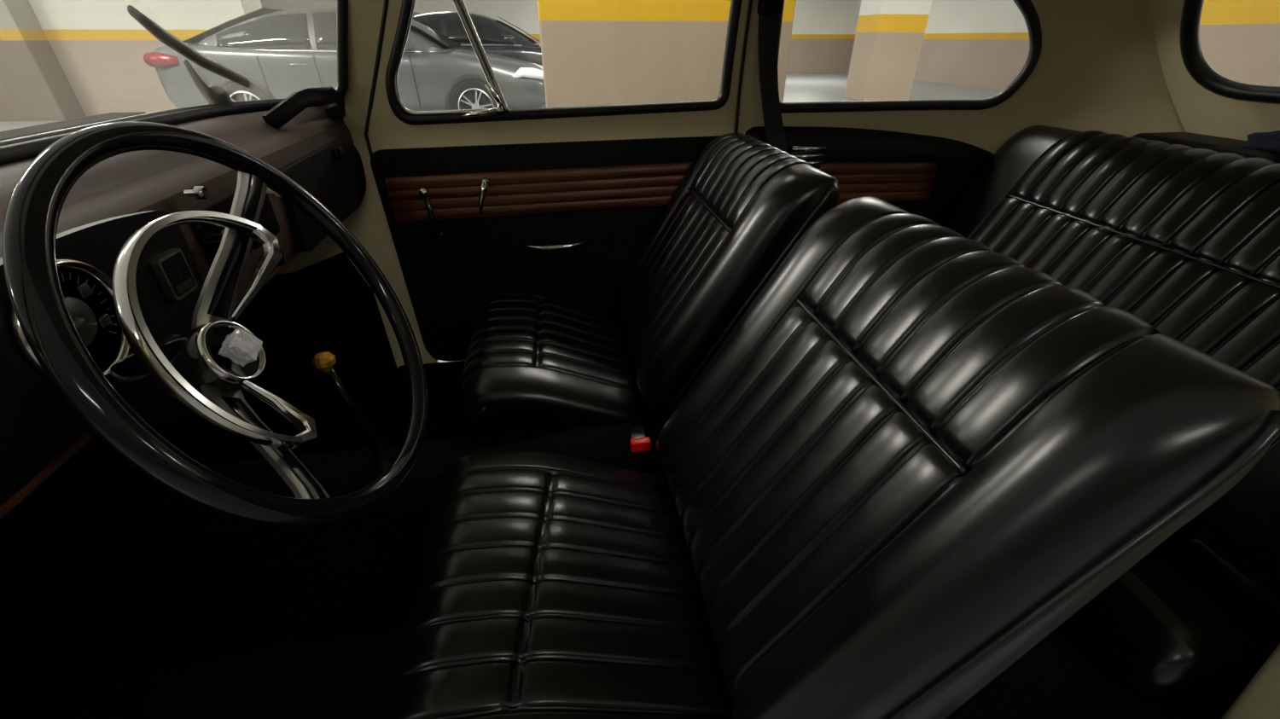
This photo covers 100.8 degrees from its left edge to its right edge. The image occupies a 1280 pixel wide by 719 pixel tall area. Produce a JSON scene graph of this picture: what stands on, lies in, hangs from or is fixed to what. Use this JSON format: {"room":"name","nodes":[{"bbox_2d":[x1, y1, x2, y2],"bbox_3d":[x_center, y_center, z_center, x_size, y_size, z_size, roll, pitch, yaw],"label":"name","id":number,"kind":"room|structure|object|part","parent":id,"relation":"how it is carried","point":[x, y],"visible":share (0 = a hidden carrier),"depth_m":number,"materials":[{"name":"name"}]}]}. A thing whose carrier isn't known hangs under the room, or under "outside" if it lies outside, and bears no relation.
{"room":"vehicle interior","nodes":[
{"label":"vehicle interior","id":0,"kind":"room"},
{"bbox_2d":[0,0,85,121],"bbox_3d":[-11.674,-4.793,7.334,5.480,2.750,0.450,-5,32,-8],"label":"column","id":1,"kind":"structure","parent":0,"point":[34,85],"depth_m":7.93,"materials":[{"name":"paint"}]},
{"bbox_2d":[0,111,261,718],"bbox_3d":[-1.032,0.094,0.837,0.070,0.750,1.240,-5,32,-8],"label":"board","id":2,"kind":"object","parent":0,"point":[42,617],"visible":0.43,"depth_m":0.87,"materials":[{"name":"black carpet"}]},
{"bbox_3d":[-0.880,-0.217,0.689,0.486,0.090,1.146,-5,32,-8],"label":"trim","id":3,"kind":"structure","parent":2,"relation":"attached to","visible":0},
{"bbox_2d":[0,87,366,519],"bbox_3d":[-0.682,-0.199,0.741,0.279,0.253,1.151,-5,32,-8],"label":"dashboard","id":4,"kind":"object","parent":3,"relation":"attached to","point":[122,194],"visible":0.62,"depth_m":0.62,"materials":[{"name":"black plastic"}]},
{"bbox_2d":[76,282,93,298],"bbox_3d":[-0.520,-0.065,0.496,0.002,0.012,0.012,-5,32,-8],"label":"lamp","id":5,"kind":"object","parent":4,"relation":"on","point":[84,290],"depth_m":0.49,"materials":[{"name":"grey plastic"}]},
{"bbox_3d":[-0.521,-0.019,0.478,0.011,0.156,0.409,-5,32,-8],"label":"instrument plate","id":6,"kind":"part","parent":4,"relation":"part of","materials":[{"name":"black plastic"}]},
{"bbox_2d":[98,314,111,327],"bbox_3d":[-0.520,-0.038,0.514,0.002,0.010,0.012,-5,32,-8],"label":"lamp","id":7,"kind":"object","parent":4,"relation":"attached to","point":[104,320],"depth_m":0.51,"materials":[{"name":"grey plastic"}]},
{"bbox_2d":[55,334,196,471],"bbox_3d":[-0.536,0.047,0.543,0.214,0.148,0.080,-2,31,-3],"label":"column","id":8,"kind":"structure","parent":4,"relation":"attached to","point":[127,375],"depth_m":0.50,"materials":[{"name":"black plastic"}]},
{"bbox_2d":[2,121,428,526],"bbox_3d":[-0.353,-0.035,0.511,0.212,0.358,0.387,3,31,4],"label":"steering wheel","id":9,"kind":"object","parent":8,"relation":"attached to","point":[205,369],"visible":1,"depth_m":0.43,"materials":[{"name":"black plastic"}]},
{"bbox_3d":[-0.550,-0.206,0.655,0.022,0.016,0.016,-5,32,-8],"label":"knob","id":10,"kind":"part","parent":4,"relation":"part of","materials":[{"name":"silver metal"}]},
{"bbox_3d":[-0.549,-0.157,0.706,0.031,0.042,0.042,-5,32,-8],"label":"knob","id":11,"kind":"part","parent":4,"relation":"part of","materials":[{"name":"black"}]},
{"bbox_3d":[-0.574,-0.193,0.760,0.006,0.080,0.200,-5,32,-8],"label":"radio plate","id":12,"kind":"part","parent":4,"relation":"part of","materials":[{"name":"black"}]},
{"bbox_3d":[-0.566,-0.158,0.818,0.026,0.028,0.028,-5,32,-8],"label":"knob","id":13,"kind":"part","parent":4,"relation":"part of","materials":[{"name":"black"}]},
{"bbox_3d":[-0.575,-0.267,0.833,0.031,0.020,0.020,-5,32,-8],"label":"knob","id":14,"kind":"part","parent":4,"relation":"part of","materials":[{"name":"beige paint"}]},
{"bbox_3d":[-0.687,-0.522,1.097,0.023,0.072,0.231,6,32,10],"label":"grab handle","id":15,"kind":"part","parent":4,"relation":"part of","materials":[{"name":"black plastic"}]},
{"bbox_3d":[-0.624,-0.350,1.066,0.015,0.140,0.409,-5,32,-8],"label":"glovebox door","id":16,"kind":"part","parent":4,"relation":"part of","materials":[{"name":"black plastic"}]},
{"bbox_2d":[28,0,261,116],"bbox_3d":[-10.396,-5.200,8.005,8.450,2.750,0.700,-5,32,-8],"label":"wall","id":17,"kind":"structure","parent":0,"point":[100,48],"depth_m":8.21,"materials":[{"name":"paint"}]},
{"bbox_2d":[277,0,439,368],"bbox_3d":[-0.770,-0.456,1.266,0.752,1.243,0.100,0,31,0],"label":"door frame","id":18,"kind":"structure","parent":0,"point":[368,223],"depth_m":1.33,"materials":[{"name":"beige paint"}]},
{"bbox_2d":[232,251,397,395],"bbox_3d":[-0.870,-0.092,1.465,0.549,0.415,0.012,-5,32,-8],"label":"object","id":19,"kind":"structure","parent":18,"relation":"attached to","point":[327,305],"depth_m":1.46,"materials":[{"name":"black carpet"}]},
{"bbox_2d":[364,0,752,361],"bbox_3d":[-0.193,-0.504,1.302,0.914,1.158,0.109,-5,32,-8],"label":"door","id":20,"kind":"structure","parent":18,"relation":"in","point":[561,202],"depth_m":1.35,"materials":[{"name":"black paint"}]},
{"bbox_3d":[-0.516,-0.402,1.266,0.022,0.022,0.034,-5,32,-8],"label":"crank knob","id":21,"kind":"part","parent":20,"relation":"part of","materials":[{"name":"silver metal"}]},
{"bbox_2d":[394,0,510,118],"bbox_3d":[-0.429,-0.726,1.126,0.257,0.404,0.075,-5,32,-8],"label":"vent window","id":22,"kind":"structure","parent":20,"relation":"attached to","point":[404,9],"depth_m":1.20,"materials":[{"name":"clear glass"}]},
{"bbox_3d":[-0.383,-0.407,1.315,0.026,0.081,0.049,5,32,7],"label":"release lever","id":23,"kind":"part","parent":20,"relation":"part of","materials":[{"name":"silver metal"}]},
{"bbox_3d":[-0.211,-0.287,1.474,0.887,0.609,0.014,-5,32,-8],"label":"trim panel","id":24,"kind":"part","parent":20,"relation":"part of","materials":[{"name":"black leather"}]},
{"bbox_3d":[-0.229,-0.307,1.429,0.184,0.016,0.039,-5,32,-8],"label":"pull handle","id":25,"kind":"part","parent":20,"relation":"part of","materials":[{"name":"silver metal"}]},
{"bbox_2d":[51,419,665,622],"bbox_3d":[-0.179,0.256,1.104,1.800,0.195,0.240,-5,32,-8],"label":"floor","id":26,"kind":"structure","parent":0,"point":[129,544],"depth_m":0.96,"materials":[{"name":"black carpet"}]},
{"bbox_2d":[312,351,397,475],"bbox_3d":[-0.496,0.094,0.947,0.091,0.257,0.068,-5,32,-8],"label":"lever","id":27,"kind":"object","parent":26,"relation":"on","point":[382,453],"visible":0.92,"depth_m":0.95,"materials":[{"name":"black metal"}]},
{"bbox_3d":[-0.524,0.004,0.879,0.034,0.032,0.034,-5,32,-8],"label":"gear knob","id":28,"kind":"part","parent":27,"relation":"part of","materials":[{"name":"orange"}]},
{"bbox_2d":[627,425,651,465],"bbox_3d":[0.001,0.226,1.073,0.047,0.201,0.066,-5,32,-8],"label":"belt buckle","id":29,"kind":"object","parent":26,"relation":"attached to","point":[639,445],"visible":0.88,"depth_m":1.02,"materials":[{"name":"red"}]},
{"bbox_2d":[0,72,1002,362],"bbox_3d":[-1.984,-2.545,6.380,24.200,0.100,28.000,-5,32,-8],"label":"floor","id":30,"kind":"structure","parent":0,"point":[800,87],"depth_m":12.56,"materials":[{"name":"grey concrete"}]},
{"bbox_2d":[142,6,546,111],"bbox_3d":[-3.598,-3.903,7.198,4.706,1.471,1.940,-5,32,-8],"label":"sedan","id":31,"kind":"object","parent":30,"relation":"on","point":[282,53],"visible":0.58,"depth_m":6.35,"materials":[{"name":"grey paint"}]},
{"bbox_2d":[142,52,179,68],"bbox_3d":[-5.620,-3.516,6.207,0.563,0.160,0.230,17,35,25],"label":"tail light","id":32,"kind":"object","parent":31,"relation":"attached to","point":[156,60],"depth_m":6.11,"materials":[{"name":"red plastic"}]},
{"bbox_3d":[-4.068,-3.509,6.301,0.200,0.030,0.024,-5,32,-8],"label":"door handle","id":33,"kind":"part","parent":31,"relation":"part of","materials":[{"name":"grey paint"}]},
{"bbox_3d":[-3.915,-3.700,6.323,2.502,0.065,0.062,-4,32,-7],"label":"window trim","id":34,"kind":"part","parent":31,"relation":"part of","materials":[{"name":"grey metal"}]},
{"bbox_2d":[405,39,411,49],"bbox_3d":[-2.850,-3.781,6.344,0.180,0.110,0.140,-5,32,-8],"label":"mirror","id":35,"kind":"object","parent":31,"relation":"attached to","point":[408,46],"depth_m":6.32,"materials":[{"name":"grey paint"}]},
{"bbox_2d":[412,11,542,65],"bbox_3d":[-2.923,-5.435,9.662,4.706,1.530,1.940,-5,32,-8],"label":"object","id":36,"kind":"object","parent":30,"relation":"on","point":[497,37],"visible":0.24,"depth_m":8.86,"materials":[{"name":"glass"}]},
{"bbox_3d":[-3.240,-5.242,8.781,2.502,0.067,0.062,-4,32,-7],"label":"window trim","id":37,"kind":"part","parent":36,"relation":"part of","materials":[{"name":"grey metal"}]},
{"bbox_2d":[503,35,515,43],"bbox_3d":[-2.176,-5.325,8.801,0.180,0.115,0.140,-5,32,-8],"label":"mirror","id":38,"kind":"object","parent":36,"relation":"attached to","point":[507,39],"depth_m":8.74,"materials":[{"name":"grey paint"}]},
{"bbox_2d":[260,0,858,73],"bbox_3d":[-4.257,-10.886,17.357,24.000,2.750,0.200,-5,32,-8],"label":"wall","id":39,"kind":"structure","parent":0,"point":[822,30],"depth_m":18.47,"materials":[{"name":"paint"}]},
{"bbox_2d":[15,385,1249,718],"bbox_3d":[0.216,0.323,1.220,2.700,0.040,1.220,-5,32,-8],"label":"floor","id":40,"kind":"structure","parent":0,"point":[328,654],"depth_m":0.88,"materials":[{"name":"black carpet"}]},
{"bbox_2d":[458,132,839,435],"bbox_3d":[-0.041,-0.135,1.266,0.762,0.685,0.571,-5,32,-8],"label":"seat","id":41,"kind":"object","parent":40,"relation":"on","point":[535,360],"visible":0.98,"depth_m":1.12,"materials":[{"name":"black leather"}]},
{"bbox_2d":[458,290,658,430],"bbox_3d":[-0.191,0.010,1.349,0.456,0.260,0.524,-5,32,-8],"label":"cushion","id":42,"kind":"object","parent":41,"relation":"on","point":[535,360],"depth_m":1.17,"materials":[{"name":"black leather"}]},
{"bbox_3d":[0.147,-0.205,1.255,0.375,0.555,0.546,-5,32,-8],"label":"backrest","id":43,"kind":"part","parent":41,"relation":"part of","materials":[{"name":"black leather"}]},
{"bbox_2d":[381,196,1279,718],"bbox_3d":[0.061,0.200,0.716,0.754,0.685,0.581,-5,32,-8],"label":"seat","id":44,"kind":"object","parent":40,"relation":"on","point":[918,451],"visible":1,"depth_m":0.56,"materials":[{"name":"black leather"}]},
{"bbox_2d":[381,450,732,718],"bbox_3d":[-0.084,0.361,0.772,0.456,0.260,0.524,-5,32,-8],"label":"cushion","id":45,"kind":"object","parent":44,"relation":"on","point":[547,585],"depth_m":0.68,"materials":[{"name":"black leather"}]},
{"bbox_3d":[0.249,0.128,0.707,0.375,0.555,0.568,-5,32,-8],"label":"backrest","id":46,"kind":"part","parent":44,"relation":"part of","materials":[{"name":"black leather"}]},
{"bbox_2d":[936,124,1279,698],"bbox_3d":[0.919,-0.052,1.120,0.538,0.700,1.090,-5,32,-8],"label":"seat","id":47,"kind":"object","parent":40,"relation":"on","point":[1182,240],"visible":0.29,"depth_m":0.92,"materials":[{"name":"black leather"}]},
{"bbox_2d":[1066,527,1279,698],"bbox_3d":[0.819,0.179,1.242,0.336,0.178,1.090,-5,32,-8],"label":"cushion","id":48,"kind":"object","parent":47,"relation":"on","point":[1183,619],"depth_m":0.79,"materials":[{"name":"black leather"}]},
{"bbox_2d":[537,0,796,107],"bbox_3d":[0.170,-2.493,3.552,1.710,2.750,0.400,-5,32,-8],"label":"column","id":49,"kind":"structure","parent":0,"point":[595,52],"depth_m":3.54,"materials":[{"name":"paint"}]},
{"bbox_2d":[843,0,932,100],"bbox_3d":[4.899,-6.590,10.291,1.000,2.750,0.800,-5,32,-8],"label":"column","id":50,"kind":"structure","parent":0,"point":[889,36],"depth_m":10.27,"materials":[{"name":"paint"}]},
{"bbox_2d":[845,0,1029,90],"bbox_3d":[9.868,-4.737,7.243,0.200,2.750,28.000,-5,32,-8],"label":"wall","id":51,"kind":"structure","parent":0,"point":[980,43],"depth_m":13.69,"materials":[{"name":"paint"}]},
{"bbox_2d":[737,0,1185,154],"bbox_3d":[1.071,-0.495,1.350,1.675,1.263,0.305,5,32,8],"label":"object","id":52,"kind":"structure","parent":0,"point":[1098,66],"depth_m":1.35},
{"bbox_2d":[394,360,465,393],"bbox_3d":[-0.218,0.018,1.624,1.000,0.062,0.070,-5,32,-8],"label":"trim","id":53,"kind":"structure","parent":52,"relation":"attached to","point":[445,375],"depth_m":1.54,"materials":[{"name":"black plastic"}]},
{"bbox_2d":[757,0,788,153],"bbox_3d":[0.345,-0.714,1.270,0.150,0.720,0.035,-5,32,-8],"label":"belt","id":54,"kind":"object","parent":52,"relation":"attached to","point":[769,11],"visible":0.82,"depth_m":1.27,"materials":[{"name":"black woven fabric webbing"}]},
{"bbox_2d":[789,144,826,168],"bbox_3d":[0.440,-0.536,1.401,0.092,0.060,0.027,-5,32,-8],"label":"ashtray","id":55,"kind":"object","parent":52,"relation":"attached to","point":[812,154],"visible":0.72,"depth_m":1.39,"materials":[{"name":"silver metal"}]},
{"bbox_2d":[744,126,993,222],"bbox_3d":[0.670,-0.369,1.555,0.800,0.594,0.068,-2,31,-4],"label":"trim","id":56,"kind":"structure","parent":52,"relation":"attached to","point":[921,175],"depth_m":1.46,"materials":[{"name":"black plastic"}]},
{"bbox_2d":[777,0,1041,113],"bbox_3d":[0.657,-0.814,1.284,0.720,0.390,0.082,-5,32,-8],"label":"window","id":57,"kind":"structure","parent":52,"relation":"in","point":[1026,8],"depth_m":1.38,"materials":[{"name":"black rubber"}]},
{"bbox_2d":[1149,0,1279,140],"bbox_3d":[1.346,-0.529,0.909,0.506,0.750,0.939,-5,32,-8],"label":"wall","id":58,"kind":"structure","parent":0,"point":[1201,111],"depth_m":1.25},
{"bbox_2d":[1179,0,1279,104],"bbox_3d":[1.309,-0.588,0.866,0.235,0.347,0.791,-5,32,-8],"label":"window","id":59,"kind":"structure","parent":58,"relation":"in","point":[1195,62],"depth_m":1.20,"materials":[{"name":"black rubber"}]},
{"bbox_2d":[1199,0,1279,87],"bbox_3d":[5.740,-2.504,3.570,1.700,2.750,2.400,-5,32,-8],"label":"column","id":60,"kind":"structure","parent":0,"point":[1240,39],"depth_m":4.20,"materials":[{"name":"paint"}]},
{"bbox_2d":[1221,643,1279,718],"bbox_3d":[0.731,0.088,0.394,0.391,1.220,0.145,-5,32,-8],"label":"wall pillar","id":61,"kind":"structure","parent":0,"point":[1260,699],"depth_m":0.68,"materials":[{"name":"beige paint"}]},
{"bbox_3d":[1.286,-0.092,1.142,0.420,0.050,1.020,-5,32,-8],"label":"floor","id":62,"kind":"structure","parent":0,"visible":0},
{"bbox_2d":[1132,132,1279,162],"bbox_3d":[1.337,-0.252,1.075,0.170,0.293,0.755,-5,32,-8],"label":"shelf","id":63,"kind":"object","parent":62,"relation":"on","point":[1218,144],"visible":0.18,"depth_m":1.18,"materials":[{"name":"black plastic"}]},
{"bbox_2d":[1239,130,1279,152],"bbox_3d":[1.318,-0.410,0.989,0.156,0.066,0.317,-5,32,-8],"label":"cloth bundle","id":64,"kind":"object","parent":63,"relation":"on","point":[1262,141],"visible":1,"depth_m":1.08,"materials":[{"name":"blue fabric"}]},
{"bbox_3d":[-0.593,0.138,0.289,0.743,1.243,0.115,-5,32,-8],"label":"wall","id":65,"kind":"structure","parent":0,"visible":0},
{"bbox_2d":[0,0,348,146],"bbox_3d":[-0.621,-0.456,0.587,0.394,0.434,1.200,-5,32,-8],"label":"window","id":66,"kind":"structure","parent":65,"relation":"in","point":[341,5],"depth_m":1.10,"materials":[{"name":"black rubber"}]},
{"bbox_2d":[127,5,250,104],"bbox_3d":[-0.819,-0.536,0.953,0.076,0.160,0.272,-5,32,-8],"label":"windshield wiper","id":67,"kind":"object","parent":66,"relation":"attached to","point":[213,94],"visible":0.88,"depth_m":1.00,"materials":[{"name":"black rubber"}]},
{"bbox_3d":[-0.849,-0.539,1.033,0.040,0.083,0.097,-5,32,-8],"label":"wiper arm","id":68,"kind":"part","parent":67,"relation":"part of","materials":[{"name":"black metal"}]}
]}

